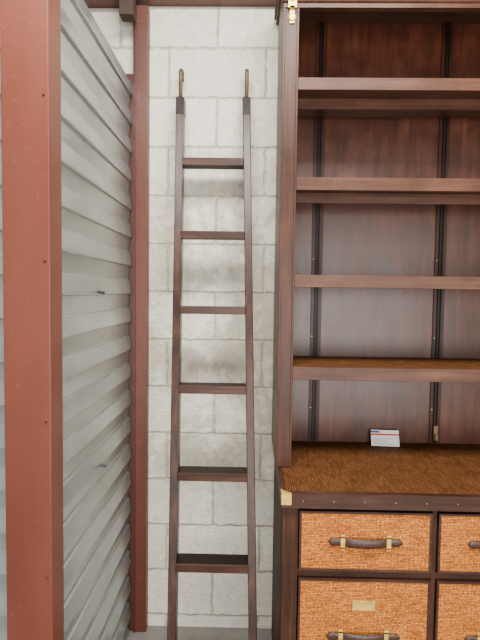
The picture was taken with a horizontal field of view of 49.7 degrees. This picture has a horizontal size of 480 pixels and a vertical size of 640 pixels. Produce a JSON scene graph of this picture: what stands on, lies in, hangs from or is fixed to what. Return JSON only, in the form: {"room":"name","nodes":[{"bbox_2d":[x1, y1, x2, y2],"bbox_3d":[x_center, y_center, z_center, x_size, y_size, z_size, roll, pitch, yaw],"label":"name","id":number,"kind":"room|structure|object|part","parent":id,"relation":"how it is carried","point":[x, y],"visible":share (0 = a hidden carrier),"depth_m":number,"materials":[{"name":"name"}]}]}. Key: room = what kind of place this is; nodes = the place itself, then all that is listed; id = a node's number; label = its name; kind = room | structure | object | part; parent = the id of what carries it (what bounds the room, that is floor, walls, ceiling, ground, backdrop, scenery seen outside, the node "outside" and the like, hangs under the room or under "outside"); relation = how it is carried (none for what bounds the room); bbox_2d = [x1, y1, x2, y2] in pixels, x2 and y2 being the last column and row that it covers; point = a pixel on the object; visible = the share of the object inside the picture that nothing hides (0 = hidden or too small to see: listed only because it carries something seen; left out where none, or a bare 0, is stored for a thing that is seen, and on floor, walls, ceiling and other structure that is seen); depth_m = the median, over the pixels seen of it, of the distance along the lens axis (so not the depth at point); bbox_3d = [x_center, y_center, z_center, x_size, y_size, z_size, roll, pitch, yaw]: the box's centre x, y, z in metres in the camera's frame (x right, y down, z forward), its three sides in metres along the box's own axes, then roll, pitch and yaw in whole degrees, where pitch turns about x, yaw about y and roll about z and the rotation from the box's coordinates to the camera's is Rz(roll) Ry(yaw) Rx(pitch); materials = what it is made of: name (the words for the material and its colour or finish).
{"room":"storage unit","nodes":[
{"label":"storage unit","id":0,"kind":"room"},
{"bbox_2d":[0,59,6,639],"bbox_3d":[-1.137,0.221,1.394,1.080,2.334,0.017,1,3,1],"label":"wall","id":1,"kind":"structure","parent":0,"point":[3,575],"depth_m":1.39,"materials":[{"name":"grey metal"}]},
{"bbox_2d":[0,0,63,639],"bbox_3d":[-0.526,-0.098,1.318,0.117,3.000,0.088,1,3,1],"label":"metal post","id":2,"kind":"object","parent":1,"relation":"attached to","point":[30,30],"depth_m":1.29,"materials":[{"name":"red metal"}]},
{"bbox_2d":[60,0,131,639],"bbox_3d":[-0.473,0.199,1.777,0.017,2.332,0.812,1,3,1],"label":"wall","id":3,"kind":"structure","parent":0,"point":[96,91],"depth_m":1.68,"materials":[{"name":"metal"}]},
{"bbox_2d":[89,6,277,628],"bbox_3d":[0.296,-0.141,2.300,3.900,3.000,0.200,1,3,1],"label":"wall","id":4,"kind":"structure","parent":0,"point":[214,47],"depth_m":2.21,"materials":[{"name":"brick"}]},
{"bbox_2d":[119,0,135,21],"bbox_3d":[-0.445,-1.250,2.090,0.055,0.100,0.130,1,3,1],"label":"trim","id":5,"kind":"structure","parent":4,"relation":"attached to","point":[127,8],"depth_m":2.03,"materials":[{"name":"brown wood"}]},
{"bbox_2d":[126,5,149,632],"bbox_3d":[-0.437,0.036,2.198,0.093,2.640,0.052,1,3,1],"label":"metal post","id":6,"kind":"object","parent":4,"relation":"attached to","point":[139,102],"depth_m":2.18,"materials":[{"name":"red metal"}]},
{"bbox_2d":[84,0,275,7],"bbox_3d":[0.308,-1.331,2.091,3.900,0.100,0.090,1,3,1],"label":"trim","id":7,"kind":"structure","parent":4,"relation":"attached to","point":[90,3],"depth_m":2.12,"materials":[{"name":"red paint"}]},
{"bbox_2d":[125,625,271,639],"bbox_3d":[0.234,1.520,0.287,3.900,0.100,4.400,1,3,1],"label":"floor","id":8,"kind":"structure","parent":0,"point":[152,632],"depth_m":2.24,"materials":[{"name":"concrete"}]},
{"bbox_2d":[167,68,256,639],"bbox_3d":[-0.096,0.182,1.951,0.356,2.383,0.487,1,3,1],"label":"ladder","id":9,"kind":"object","parent":8,"relation":"on","point":[177,562],"visible":1,"depth_m":1.92,"materials":[{"name":"brown wood"}]},
{"bbox_3d":[-0.240,0.244,1.953,0.035,2.255,0.482,1,3,-4],"label":"rail","id":10,"kind":"part","parent":9,"relation":"part of","materials":[{"name":"brown wood"}]},
{"bbox_3d":[0.037,0.248,1.948,0.037,2.255,0.485,0,3,-7],"label":"rail","id":11,"kind":"part","parent":9,"relation":"part of","materials":[{"name":"brown wood"}]},
{"bbox_2d":[271,441,479,639],"bbox_3d":[0.833,0.961,1.924,1.409,0.856,0.609,1,3,1],"label":"dresser","id":12,"kind":"object","parent":8,"relation":"on","point":[370,542],"visible":1,"depth_m":1.64,"materials":[{"name":"brown wood"}]},
{"bbox_3d":[0.319,1.007,1.646,0.014,0.048,0.014,1,3,1],"label":"handle mount","id":13,"kind":"part","parent":12,"relation":"part of","materials":[{"name":"gold metal"}]},
{"bbox_3d":[0.323,0.699,1.629,0.014,0.048,0.014,1,3,1],"label":"handle mount","id":14,"kind":"part","parent":12,"relation":"part of","materials":[{"name":"gold metal"}]},
{"bbox_3d":[0.391,1.009,1.640,0.232,0.030,0.020,1,3,1],"label":"handle","id":15,"kind":"part","parent":12,"relation":"part of","materials":[{"name":"brown leather"}]},
{"bbox_3d":[0.396,0.995,1.894,0.416,0.370,0.490,1,3,1],"label":"drawer","id":16,"kind":"part","parent":12,"relation":"part of","materials":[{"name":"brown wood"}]},
{"bbox_3d":[0.400,0.687,1.877,0.416,0.192,0.490,1,3,1],"label":"drawer","id":17,"kind":"part","parent":12,"relation":"part of","materials":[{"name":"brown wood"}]},
{"bbox_3d":[0.395,0.701,1.623,0.232,0.030,0.020,1,3,1],"label":"handle","id":18,"kind":"part","parent":12,"relation":"part of","materials":[{"name":"brown leather"}]},
{"bbox_2d":[272,0,479,467],"bbox_3d":[0.848,-0.348,1.961,1.448,1.756,0.374,1,3,1],"label":"bookcase","id":19,"kind":"object","parent":12,"relation":"on","point":[376,326],"visible":1,"depth_m":2.12,"materials":[{"name":"brown wood"}]},
{"bbox_3d":[0.155,-0.339,1.998,0.025,1.716,0.328,1,3,1],"label":"panel","id":20,"kind":"part","parent":19,"relation":"part of","materials":[{"name":"brown wood"}]},
{"bbox_3d":[0.855,-1.117,1.759,1.420,0.118,0.035,1,3,1],"label":"rail","id":21,"kind":"part","parent":19,"relation":"part of","materials":[{"name":"brown wood"}]},
{"bbox_3d":[0.841,0.190,1.985,1.362,0.046,0.317,1,3,1],"label":"shelf","id":22,"kind":"part","parent":19,"relation":"part of","materials":[{"name":"brown wood"}]},
{"bbox_3d":[0.846,-0.137,1.968,1.362,0.043,0.317,1,3,1],"label":"shelf","id":23,"kind":"part","parent":19,"relation":"part of","materials":[{"name":"brown wood"}]},
{"bbox_3d":[0.850,-0.462,1.950,1.362,0.070,0.317,1,3,1],"label":"shelf","id":24,"kind":"part","parent":19,"relation":"part of","materials":[{"name":"brown wood"}]},
{"bbox_3d":[0.854,-0.802,1.932,1.362,0.067,0.317,1,3,1],"label":"shelf","id":25,"kind":"part","parent":19,"relation":"part of","materials":[{"name":"brown wood"}]},
{"bbox_2d":[273,441,479,511],"bbox_3d":[0.839,0.559,1.908,1.406,0.047,0.598,1,3,1],"label":"countertop","id":26,"kind":"structure","parent":12,"relation":"on","point":[412,476],"depth_m":1.78,"materials":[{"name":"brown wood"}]},
{"bbox_2d":[371,430,399,446],"bbox_3d":[0.601,0.489,2.146,0.114,0.060,0.030,1,3,4],"label":"card","id":27,"kind":"object","parent":12,"relation":"on","point":[378,437],"visible":1,"depth_m":2.15,"materials":[{"name":"white paper"}]},
{"bbox_3d":[0.463,1.009,1.643,0.014,0.048,0.014,1,3,1],"label":"handle mount","id":28,"kind":"part","parent":12,"relation":"part of","materials":[{"name":"gold metal"}]},
{"bbox_3d":[0.467,0.701,1.627,0.014,0.048,0.014,1,3,1],"label":"handle mount","id":29,"kind":"part","parent":12,"relation":"part of","materials":[{"name":"gold metal"}]},
{"bbox_3d":[0.833,1.001,1.885,0.416,0.370,0.490,1,3,1],"label":"drawer","id":30,"kind":"part","parent":12,"relation":"part of","materials":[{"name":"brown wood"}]},
{"bbox_3d":[0.837,0.693,1.869,0.416,0.192,0.490,1,3,1],"label":"drawer","id":31,"kind":"part","parent":12,"relation":"part of","materials":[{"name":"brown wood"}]},
{"bbox_3d":[0.828,1.015,1.632,0.232,0.030,0.020,1,3,1],"label":"handle","id":32,"kind":"part","parent":12,"relation":"part of","materials":[{"name":"brown leather"}]},
{"bbox_3d":[0.832,0.708,1.615,0.232,0.030,0.020,1,3,1],"label":"handle","id":33,"kind":"part","parent":12,"relation":"part of","materials":[{"name":"brown leather"}]}
]}

